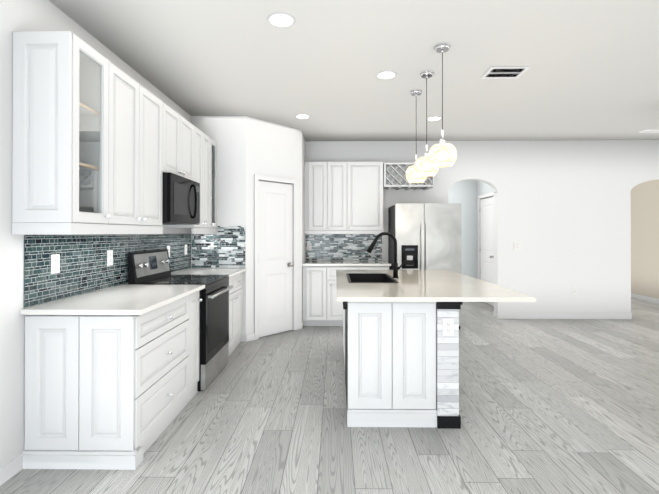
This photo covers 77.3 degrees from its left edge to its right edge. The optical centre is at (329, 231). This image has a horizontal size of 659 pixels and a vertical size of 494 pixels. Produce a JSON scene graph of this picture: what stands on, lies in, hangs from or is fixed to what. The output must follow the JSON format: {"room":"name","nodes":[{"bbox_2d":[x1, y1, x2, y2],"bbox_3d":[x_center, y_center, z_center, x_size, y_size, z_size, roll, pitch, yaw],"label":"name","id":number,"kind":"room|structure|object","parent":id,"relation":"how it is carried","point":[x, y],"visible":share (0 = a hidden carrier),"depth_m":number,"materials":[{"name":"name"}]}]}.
{"room":"kitchen","nodes":[
{"label":"kitchen","id":0,"kind":"room"},
{"bbox_2d":[0,0,190,467],"bbox_3d":[-1.883,-0.056,0.357,0.160,2.820,9.600,0,0,1],"label":"wall","id":1,"kind":"structure","parent":0,"point":[31,15],"depth_m":2.31,"materials":[{"name":"paint"}]},
{"bbox_2d":[12,31,111,226],"bbox_3d":[-1.603,-0.582,2.488,0.330,1.070,0.385,0,0,1],"label":"upper cabinet","id":2,"kind":"object","parent":1,"relation":"attached to","point":[100,143],"depth_m":2.30,"materials":[{"name":"white paint"}]},
{"bbox_2d":[24,234,190,307],"bbox_3d":[-1.750,0.238,3.764,0.006,0.427,2.755,0,0,1],"label":"backsplash","id":3,"kind":"structure","parent":1,"relation":"attached to","point":[84,268],"depth_m":2.94,"materials":[{"name":"tile"}]},
{"bbox_2d":[51,254,59,273],"bbox_3d":[-1.758,0.209,2.644,0.007,0.122,0.076,0,0,1],"label":"outlet","id":4,"kind":"object","parent":3,"relation":"attached to","point":[55,263],"visible":1,"depth_m":2.64,"materials":[{"name":"white plastic"}]},
{"bbox_2d":[107,250,112,265],"bbox_3d":[-1.749,0.212,3.284,0.007,0.122,0.076,0,0,1],"label":"outlet","id":5,"kind":"object","parent":3,"relation":"attached to","point":[109,257],"visible":1,"depth_m":3.27,"materials":[{"name":"white plastic"}]},
{"bbox_2d":[112,64,163,226],"bbox_3d":[-1.595,-0.579,3.091,0.330,1.070,0.859,0,0,1],"label":"upper cabinet","id":6,"kind":"object","parent":1,"relation":"attached to","point":[137,114],"depth_m":3.04,"materials":[{"name":"white paint"}]},
{"bbox_2d":[160,103,195,230],"bbox_3d":[-1.583,-0.576,3.905,0.330,1.070,0.770,0,0,1],"label":"upper cabinet","id":7,"kind":"object","parent":1,"relation":"attached to","point":[179,134],"depth_m":3.89,"materials":[{"name":"white paint"}]},
{"bbox_2d":[162,172,199,224],"bbox_3d":[-1.526,-0.286,3.903,0.445,0.431,0.762,0,0,1],"label":"microwave","id":8,"kind":"object","parent":7,"relation":"attached to","point":[180,200],"visible":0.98,"depth_m":3.74,"materials":[{"name":"black metal"}]},
{"bbox_2d":[196,127,211,230],"bbox_3d":[-1.573,-0.573,4.580,0.330,1.070,0.580,0,0,1],"label":"upper cabinet","id":9,"kind":"object","parent":1,"relation":"attached to","point":[203,142],"depth_m":4.65,"materials":[{"name":"white paint"}]},
{"bbox_2d":[212,139,216,230],"bbox_3d":[-1.567,-0.571,5.001,0.330,1.070,0.300,0,0,1],"label":"upper cabinet","id":10,"kind":"object","parent":1,"relation":"attached to","point":[214,145],"depth_m":5.11,"materials":[{"name":"white paint"}]},
{"bbox_2d":[0,293,658,485],"bbox_3d":[2.275,1.327,4.002,8.050,0.085,16.700,0,0,1],"label":"baseboard","id":11,"kind":"structure","parent":1,"relation":"attached to","point":[11,468],"depth_m":6.49,"materials":[{"name":"white paint"}]},
{"bbox_2d":[191,116,304,341],"bbox_3d":[-1.138,-0.032,5.947,1.490,2.820,1.600,0,0,1],"label":"wall","id":12,"kind":"structure","parent":0,"point":[248,147],"depth_m":5.18,"materials":[{"name":"paint"}]},
{"bbox_2d":[192,234,217,267],"bbox_3d":[-1.558,0.246,5.147,0.328,0.423,0.006,0,0,1],"label":"backsplash","id":13,"kind":"structure","parent":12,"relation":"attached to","point":[204,250],"depth_m":5.14,"materials":[{"name":"grey tile"}]},
{"bbox_2d":[218,226,245,267],"bbox_3d":[-1.221,0.195,5.142,0.346,0.525,0.006,0,0,1],"label":"backsplash","id":14,"kind":"structure","parent":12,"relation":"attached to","point":[231,246],"depth_m":5.14,"materials":[{"name":"grey tile"}]},
{"bbox_2d":[254,174,296,339],"bbox_3d":[-0.706,0.326,5.505,0.017,2.102,0.739,0,0,42],"label":"door frame","id":15,"kind":"structure","parent":12,"relation":"attached to","point":[257,177],"depth_m":5.27,"materials":[{"name":"white paint"}]},
{"bbox_2d":[259,181,292,336],"bbox_3d":[-0.719,0.358,5.518,0.447,2.020,0.496,0,0,1],"label":"pantry door","id":16,"kind":"structure","parent":12,"relation":"in","point":[275,258],"depth_m":5.51,"materials":[{"name":"white paint"}]},
{"bbox_2d":[0,297,658,493],"bbox_3d":[2.275,1.420,4.001,8.650,0.100,17.300,0,0,1],"label":"floor","id":17,"kind":"structure","parent":0,"point":[558,406],"depth_m":2.84,"materials":[{"name":"grey wood"}]},
{"bbox_2d":[22,296,191,469],"bbox_3d":[-1.434,0.923,2.811,0.660,0.884,0.901,0,0,1],"label":"base cabinet","id":18,"kind":"object","parent":17,"relation":"on","point":[111,377],"depth_m":2.38,"materials":[{"name":"white paint"}]},
{"bbox_2d":[20,284,203,315],"bbox_3d":[-1.413,0.465,2.929,0.698,0.030,1.159,0,0,1],"label":"countertop","id":19,"kind":"structure","parent":18,"relation":"on","point":[126,299],"depth_m":2.63,"materials":[{"name":"white stone"}]},
{"bbox_2d":[128,249,232,390],"bbox_3d":[-1.355,0.777,3.896,0.727,1.185,0.766,0,0,1],"label":"range","id":20,"kind":"object","parent":17,"relation":"on","point":[151,267],"visible":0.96,"depth_m":3.74,"materials":[{"name":"black metal"}]},
{"bbox_2d":[192,288,203,397],"bbox_3d":[-1.425,0.926,3.386,0.660,0.884,0.250,0,0,1],"label":"base cabinet","id":21,"kind":"object","parent":17,"relation":"on","point":[195,295],"depth_m":3.41,"materials":[{"name":"white paint"}]},
{"bbox_2d":[204,272,241,354],"bbox_3d":[-1.413,0.931,4.712,0.648,0.884,0.861,0,0,1],"label":"base cabinet","id":22,"kind":"object","parent":17,"relation":"on","point":[235,294],"depth_m":4.79,"materials":[{"name":"white paint"}]},
{"bbox_2d":[171,268,246,279],"bbox_3d":[-1.388,0.472,4.715,0.698,0.030,0.857,0,0,1],"label":"countertop","id":23,"kind":"structure","parent":22,"relation":"on","point":[231,272],"depth_m":4.70,"materials":[{"name":"white stone"}]},
{"bbox_2d":[302,265,325,325],"bbox_3d":[-0.210,0.938,6.241,0.350,0.884,0.648,0,0,1],"label":"base cabinet","id":24,"kind":"object","parent":17,"relation":"on","point":[322,306],"depth_m":5.92,"materials":[{"name":"white paint"}]},
{"bbox_2d":[302,261,389,264],"bbox_3d":[0.251,0.479,6.221,1.272,0.030,0.678,0,0,1],"label":"countertop","id":25,"kind":"structure","parent":24,"relation":"on","point":[306,262],"depth_m":5.94,"materials":[{"name":"white stone"}]},
{"bbox_2d":[326,265,357,325],"bbox_3d":[0.190,0.938,6.235,0.450,0.884,0.648,0,0,1],"label":"base cabinet","id":26,"kind":"object","parent":17,"relation":"on","point":[334,308],"depth_m":5.91,"materials":[{"name":"white paint"}]},
{"bbox_2d":[358,265,389,269],"bbox_3d":[0.640,0.938,6.229,0.451,0.884,0.648,0,0,1],"label":"base cabinet","id":27,"kind":"object","parent":17,"relation":"on","point":[360,267],"depth_m":5.91,"materials":[{"name":"white paint"}]},
{"bbox_2d":[343,304,462,428],"bbox_3d":[0.520,0.928,3.865,0.827,0.884,2.037,0,0,1],"label":"kitchen island","id":28,"kind":"object","parent":17,"relation":"on","point":[401,357],"depth_m":2.88,"materials":[{"name":"white paint"}]},
{"bbox_2d":[336,270,535,303],"bbox_3d":[0.741,0.470,3.867,1.352,0.030,2.120,0,0,1],"label":"island countertop","id":29,"kind":"structure","parent":28,"relation":"on","point":[352,286],"depth_m":3.20,"materials":[{"name":"white stone"}]},
{"bbox_2d":[346,273,398,282],"bbox_3d":[0.392,0.553,4.027,0.439,0.204,0.834,0,0,1],"label":"sink","id":30,"kind":"object","parent":29,"relation":"in","point":[350,277],"depth_m":4.42,"materials":[{"name":"black metal"}]},
{"bbox_2d":[366,232,405,275],"bbox_3d":[0.549,0.229,4.033,0.384,0.450,0.078,0,0,1],"label":"faucet","id":31,"kind":"object","parent":29,"relation":"on","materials":[{"name":"black metal"}]},
{"bbox_2d":[442,318,453,335],"bbox_3d":[0.823,0.665,2.859,0.076,0.122,0.007,0,0,1],"label":"outlet","id":32,"kind":"object","parent":28,"relation":"attached to","point":[447,326],"visible":1,"depth_m":2.86,"materials":[{"name":"white plastic"}]},
{"bbox_2d":[388,203,461,329],"bbox_3d":[1.380,0.497,6.098,0.912,1.765,0.860,0,0,1],"label":"refrigerator","id":33,"kind":"object","parent":17,"relation":"on","point":[427,236],"visible":0.65,"depth_m":5.72,"materials":[{"name":"silver metal"}]},
{"bbox_2d":[49,0,658,140],"bbox_3d":[2.275,-1.500,4.014,8.650,0.100,17.300,0,0,1],"label":"ceiling","id":34,"kind":"structure","parent":0,"point":[592,73],"depth_m":3.54,"materials":[{"name":"paint"}]},
{"bbox_2d":[268,13,294,26],"bbox_3d":[-0.331,-1.452,2.836,0.190,0.006,0.190,0,0,1],"label":"recessed light","id":35,"kind":"object","parent":34,"relation":"in","point":[281,19],"visible":1,"depth_m":2.82,"materials":[{"name":"white paint"}]},
{"bbox_2d":[295,114,309,118],"bbox_3d":[-0.337,-1.441,5.171,0.190,0.006,0.190,0,0,1],"label":"recessed light","id":36,"kind":"object","parent":34,"relation":"in","point":[302,116],"visible":1,"depth_m":5.16,"materials":[{"name":"white paint"}]},
{"bbox_2d":[376,71,396,78],"bbox_3d":[0.527,-1.447,3.819,0.190,0.006,0.190,0,0,1],"label":"recessed light","id":37,"kind":"object","parent":34,"relation":"in","point":[386,74],"visible":1,"depth_m":3.80,"materials":[{"name":"white paint"}]},
{"bbox_2d":[406,90,426,182],"bbox_3d":[0.899,-0.977,4.271,0.220,0.942,0.219,0,0,1],"label":"pendant light","id":38,"kind":"object","parent":34,"relation":"hanging from","point":[414,177],"visible":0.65,"depth_m":4.23,"materials":[{"name":"white glass"}]},
{"bbox_2d":[415,71,438,176],"bbox_3d":[0.892,-0.979,3.782,0.220,0.942,0.219,0,0,1],"label":"pendant light","id":39,"kind":"object","parent":34,"relation":"hanging from","point":[424,165],"visible":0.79,"depth_m":3.75,"materials":[{"name":"white glass"}]},
{"bbox_2d":[427,116,441,120],"bbox_3d":[1.337,-1.441,5.267,0.190,0.006,0.190,0,0,1],"label":"recessed light","id":40,"kind":"object","parent":34,"relation":"in","point":[433,118],"visible":0.96,"depth_m":5.25,"materials":[{"name":"white paint"}]},
{"bbox_2d":[428,43,456,167],"bbox_3d":[0.889,-0.981,3.242,0.220,0.942,0.219,0,0,1],"label":"pendant light","id":41,"kind":"object","parent":34,"relation":"hanging from","point":[442,154],"visible":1,"depth_m":3.20,"materials":[{"name":"white glass"}]},
{"bbox_2d":[480,67,530,78],"bbox_3d":[1.601,-1.447,3.764,0.350,0.007,0.270,0,0,1],"label":"ceiling vent","id":42,"kind":"object","parent":34,"relation":"in","point":[504,72],"visible":1,"depth_m":3.76,"materials":[{"name":"white metal"}]},
{"bbox_2d":[639,130,658,132],"bbox_3d":[4.108,-1.239,4.753,1.093,0.414,1.216,0,0,1],"label":"ceiling fan","id":43,"kind":"object","parent":34,"relation":"hanging from","point":[650,131],"visible":1,"depth_m":4.70,"materials":[{"name":"white paint"}]},
{"bbox_2d":[448,180,476,277],"bbox_3d":[2.042,-0.020,8.512,2.157,2.820,0.100,0,0,1],"label":"wall","id":44,"kind":"structure","parent":0,"point":[465,193],"depth_m":8.45,"materials":[{"name":"paint"}]},
{"bbox_2d":[305,140,658,312],"bbox_3d":[2.312,-0.029,6.617,8.370,2.820,0.160,0,0,1],"label":"wall","id":45,"kind":"structure","parent":0,"point":[562,211],"depth_m":6.52,"materials":[{"name":"paint"}]},
{"bbox_2d":[306,234,381,260],"bbox_3d":[0.228,0.253,6.562,1.216,0.423,0.006,0,0,1],"label":"backsplash","id":46,"kind":"structure","parent":45,"relation":"attached to","point":[350,247],"depth_m":6.56,"materials":[{"name":"grey tile"}]},
{"bbox_2d":[307,243,311,250],"bbox_3d":[-0.324,0.245,6.562,0.076,0.122,0.007,0,0,1],"label":"outlet","id":47,"kind":"object","parent":46,"relation":"attached to","point":[309,246],"visible":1,"depth_m":6.56,"materials":[{"name":"white plastic"}]},
{"bbox_2d":[304,161,383,233],"bbox_3d":[0.218,-0.510,6.382,1.201,1.100,0.366,0,0,1],"label":"upper cabinet","id":48,"kind":"object","parent":45,"relation":"attached to","point":[343,197],"visible":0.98,"depth_m":6.24,"materials":[{"name":"white paint"}]},
{"bbox_2d":[383,162,434,189],"bbox_3d":[1.208,-0.846,6.388,0.760,0.387,0.330,0,0,1],"label":"wine rack","id":49,"kind":"object","parent":45,"relation":"attached to","point":[394,175],"visible":0.73,"depth_m":6.27,"materials":[{"name":"white paint"}]},
{"bbox_2d":[513,242,520,249],"bbox_3d":[2.976,0.231,6.522,0.122,0.122,0.008,0,0,1],"label":"light switch","id":50,"kind":"object","parent":45,"relation":"attached to","point":[516,245],"visible":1,"depth_m":6.52,"materials":[{"name":"white plastic"}]},
{"bbox_2d":[572,287,576,293],"bbox_3d":[3.876,0.933,6.507,0.076,0.122,0.007,0,0,1],"label":"outlet","id":51,"kind":"object","parent":45,"relation":"attached to","point":[574,290],"visible":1,"depth_m":6.51,"materials":[{"name":"white plastic"}]},
{"bbox_2d":[476,180,493,279],"bbox_3d":[3.058,-0.025,7.557,0.100,2.820,1.740,0,0,1],"label":"wall","id":52,"kind":"structure","parent":0,"point":[482,188],"depth_m":8.34,"materials":[{"name":"paint"}]},
{"bbox_2d":[478,192,493,278],"bbox_3d":[3.002,0.336,7.886,0.017,2.102,0.884,0,0,1],"label":"door frame","id":53,"kind":"structure","parent":52,"relation":"attached to","point":[485,195],"depth_m":8.27,"materials":[{"name":"white paint"}]},
{"bbox_2d":[479,197,493,305],"bbox_3d":[3.001,0.369,7.892,0.113,2.020,0.764,0,0,1],"label":"hall door","id":54,"kind":"structure","parent":52,"relation":"in","point":[486,247],"depth_m":7.89,"materials":[{"name":"white paint"}]},
{"bbox_2d":[631,180,658,298],"bbox_3d":[6.378,-0.041,3.869,0.160,2.820,16.860,0,0,1],"label":"wall","id":55,"kind":"structure","parent":0,"point":[644,238],"depth_m":8.29,"materials":[{"name":"paint"}]}
]}

